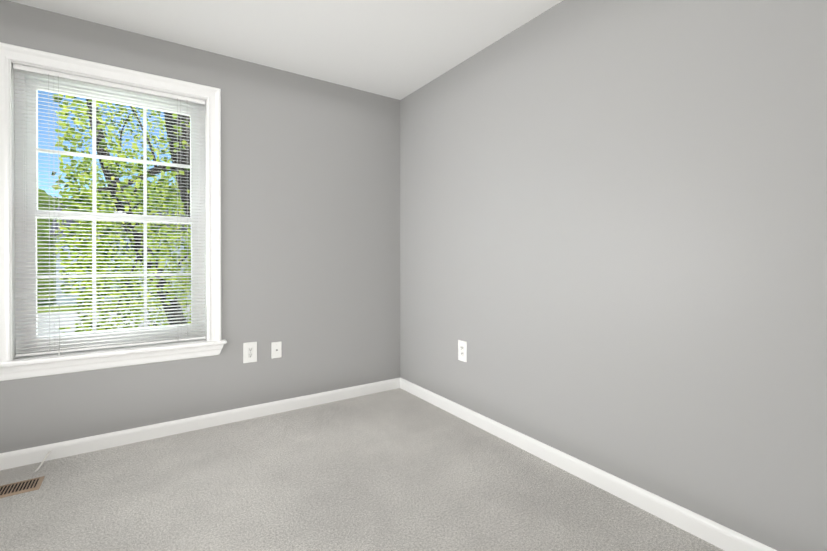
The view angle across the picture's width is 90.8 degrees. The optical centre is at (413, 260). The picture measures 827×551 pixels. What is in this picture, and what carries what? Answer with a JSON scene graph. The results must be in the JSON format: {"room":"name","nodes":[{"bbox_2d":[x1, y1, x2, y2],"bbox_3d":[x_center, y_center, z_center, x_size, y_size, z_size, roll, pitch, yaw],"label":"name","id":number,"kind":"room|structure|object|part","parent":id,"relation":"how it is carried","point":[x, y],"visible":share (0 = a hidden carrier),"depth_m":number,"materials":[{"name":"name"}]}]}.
{"room":"empty bedroom","nodes":[
{"label":"empty bedroom","id":0,"kind":"room"},
{"bbox_2d":[0,0,399,452],"bbox_3d":[-1.461,-0.139,2.658,3.143,2.440,0.150,0,0,-34],"label":"wall","id":1,"kind":"structure","parent":0,"point":[310,223],"depth_m":2.87,"materials":[{"name":"grey paint"}]},
{"bbox_2d":[0,42,223,380],"bbox_3d":[-1.758,-0.253,2.444,1.117,1.750,0.167,0,0,-34],"label":"window","id":2,"kind":"structure","parent":1,"relation":"in","point":[211,95],"depth_m":2.38,"materials":[{"name":"white"}]},
{"bbox_2d":[48,74,54,350],"bbox_3d":[-1.991,-0.260,2.240,0.007,1.522,0.022,0,0,35],"label":"blind cord","id":3,"kind":"object","parent":2,"relation":"hanging from","point":[48,74],"depth_m":2.24,"materials":[{"name":"white fabric"}]},
{"bbox_2d":[58,76,59,354],"bbox_3d":[-1.962,-0.248,2.256,0.007,1.546,0.007,0,0,38],"label":"blind cord","id":4,"kind":"object","parent":2,"relation":"hanging from","point":[58,183],"depth_m":2.25,"materials":[{"name":"white fabric"}]},
{"bbox_2d":[10,60,207,360],"bbox_3d":[-1.745,-0.255,2.424,0.951,1.613,0.076,0,0,-34],"label":"liner","id":5,"kind":"object","parent":2,"relation":"attached to","point":[12,214],"visible":0.52,"depth_m":2.18,"materials":[{"name":"white"}]},
{"bbox_3d":[-1.744,-0.267,2.422,0.911,1.554,0.028,0,0,-34],"label":"window blind rails","id":6,"kind":"part","parent":2,"relation":"part of","materials":[{"name":"white plastic"}]},
{"bbox_3d":[-1.793,-0.627,2.494,0.849,0.766,0.030,0,0,-34],"label":"window sash","id":7,"kind":"part","parent":2,"relation":"part of","materials":[{"name":"white wood"}]},
{"bbox_3d":[-1.718,0.584,2.388,1.117,0.076,0.021,0,0,-34],"label":"window apron","id":8,"kind":"part","parent":2,"relation":"part of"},
{"bbox_3d":[-1.775,0.099,2.471,0.849,0.766,0.030,0,0,-34],"label":"window sash","id":9,"kind":"part","parent":2,"relation":"part of","materials":[{"name":"white wood"}]},
{"bbox_3d":[-1.793,-0.622,2.494,0.763,0.684,0.004,0,0,-34],"label":"sash glass","id":10,"kind":"part","parent":2,"relation":"part of","materials":[{"name":"clear glass"}]},
{"bbox_3d":[-1.775,0.089,2.471,0.763,0.674,0.004,0,0,-34],"label":"sash glass","id":11,"kind":"part","parent":2,"relation":"part of","materials":[{"name":"clear glass"}]},
{"bbox_2d":[177,98,180,340],"bbox_3d":[-1.487,-0.260,2.572,0.007,1.526,0.007,0,0,38],"label":"blind cord","id":12,"kind":"object","parent":2,"relation":"hanging from","point":[177,98],"depth_m":2.57,"materials":[{"name":"white fabric"}]},
{"bbox_2d":[187,100,187,334],"bbox_3d":[-1.442,-0.275,2.602,0.007,1.496,0.007,0,0,38],"label":"blind cord","id":13,"kind":"object","parent":2,"relation":"hanging from","point":[187,100],"depth_m":2.60,"materials":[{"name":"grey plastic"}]},
{"bbox_2d":[0,339,226,367],"bbox_3d":[-1.732,0.536,2.408,1.141,0.028,0.124,0,0,-34],"label":"window sill","id":14,"kind":"structure","parent":1,"relation":"attached to","point":[30,360],"depth_m":2.35,"materials":[{"name":"white wood"}]},
{"bbox_2d":[0,378,399,469],"bbox_3d":[-1.425,1.040,2.590,3.120,0.083,0.014,0,0,-34],"label":"baseboard","id":15,"kind":"structure","parent":1,"relation":"attached to","point":[22,457],"depth_m":2.55,"materials":[{"name":"white wood"}]},
{"bbox_2d":[243,342,256,362],"bbox_3d":[-1.118,0.628,2.794,0.089,0.140,0.009,0,0,-34],"label":"electrical outlet","id":16,"kind":"object","parent":1,"relation":"attached to","point":[249,352],"visible":1,"depth_m":2.79,"materials":[{"name":"white plastic"}]},
{"bbox_2d":[271,341,281,358],"bbox_3d":[-0.969,0.633,2.890,0.070,0.115,0.015,0,0,-34],"label":"outlet","id":17,"kind":"object","parent":1,"relation":"attached to","point":[276,349],"visible":1,"depth_m":2.89,"materials":[{"name":"white plastic"}]},
{"bbox_2d":[7,0,562,99],"bbox_3d":[-0.307,-1.410,0.919,3.443,0.120,4.314,0,0,-34],"label":"ceiling","id":18,"kind":"structure","parent":0,"point":[398,49],"depth_m":2.39,"materials":[{"name":"white paint"}]},
{"bbox_2d":[0,388,724,550],"bbox_3d":[-0.307,1.150,0.932,3.443,0.120,4.314,0,0,-34],"label":"floor","id":19,"kind":"structure","parent":0,"point":[398,469],"depth_m":1.89,"materials":[{"name":"carpet"}]},
{"bbox_2d":[0,476,44,497],"bbox_3d":[-1.956,1.081,1.899,0.340,0.007,0.140,0,0,-34],"label":"air vent register","id":20,"kind":"object","parent":19,"relation":"on","point":[19,487],"visible":1,"depth_m":1.95,"materials":[{"name":"beige paint"}]},
{"bbox_2d":[35,451,50,471],"bbox_3d":[-1.955,1.056,2.157,0.013,0.054,0.131,0,0,-16],"label":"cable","id":21,"kind":"object","parent":19,"relation":"on","point":[42,462],"visible":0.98,"depth_m":2.15,"materials":[{"name":"white plastic"}]},
{"bbox_2d":[400,0,826,550],"bbox_3d":[1.064,-0.135,1.838,0.150,2.440,4.314,0,0,-34],"label":"wall","id":22,"kind":"structure","parent":0,"point":[613,237],"depth_m":1.79,"materials":[{"name":"grey paint"}]},
{"bbox_2d":[458,340,466,361],"bbox_3d":[0.334,0.618,2.794,0.009,0.140,0.089,0,0,-34],"label":"electrical outlet","id":23,"kind":"object","parent":22,"relation":"attached to","point":[462,350],"visible":1,"depth_m":2.79,"materials":[{"name":"white plastic"}]},
{"bbox_2d":[400,378,776,550],"bbox_3d":[0.995,1.044,1.798,0.014,0.083,4.014,0,0,-34],"label":"baseboard","id":24,"kind":"structure","parent":22,"relation":"attached to","point":[711,532],"depth_m":1.91,"materials":[{"name":"white wood"}]},
{"label":"outside","id":25,"kind":"structure","parent":0,"visible":0},
{"bbox_2d":[37,295,190,334],"bbox_3d":[-28.082,3.985,41.252,300.000,0.200,220.000,0,0,-34],"label":"ground","id":26,"kind":"structure","parent":25,"point":[47,311],"depth_m":29.41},
{"bbox_2d":[52,94,190,332],"bbox_3d":[-4.739,-1.300,9.217,5.245,10.697,11.492,0,0,-34],"label":"tree","id":27,"kind":"object","parent":26,"relation":"on","point":[173,189],"depth_m":6.93,"materials":[{"name":"green plant"}]},
{"bbox_2d":[56,235,190,304],"bbox_3d":[-28.996,0.780,42.140,11.000,6.200,8.000,0,0,-34],"label":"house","id":28,"kind":"structure","parent":26,"relation":"on","point":[58,289],"depth_m":37.00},
{"bbox_2d":[50,203,190,237],"bbox_3d":[-28.996,-3.920,42.116,11.800,3.200,8.800,0,0,-34],"label":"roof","id":29,"kind":"structure","parent":28,"relation":"on","point":[58,228],"depth_m":38.72,"materials":[{"name":"grey"}]},
{"bbox_2d":[81,240,190,288],"bbox_3d":[-26.132,0.345,39.191,9.020,4.420,0.060,0,0,-34],"label":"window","id":30,"kind":"structure","parent":28,"relation":"attached to","point":[132,250],"depth_m":38.60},
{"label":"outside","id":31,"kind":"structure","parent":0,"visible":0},
{"bbox_2d":[37,182,183,294],"bbox_3d":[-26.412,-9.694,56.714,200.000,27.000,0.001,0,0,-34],"label":"tree","id":32,"kind":"object","parent":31,"point":[43,203],"depth_m":46.53,"materials":[{"name":"green plant"}]}
]}

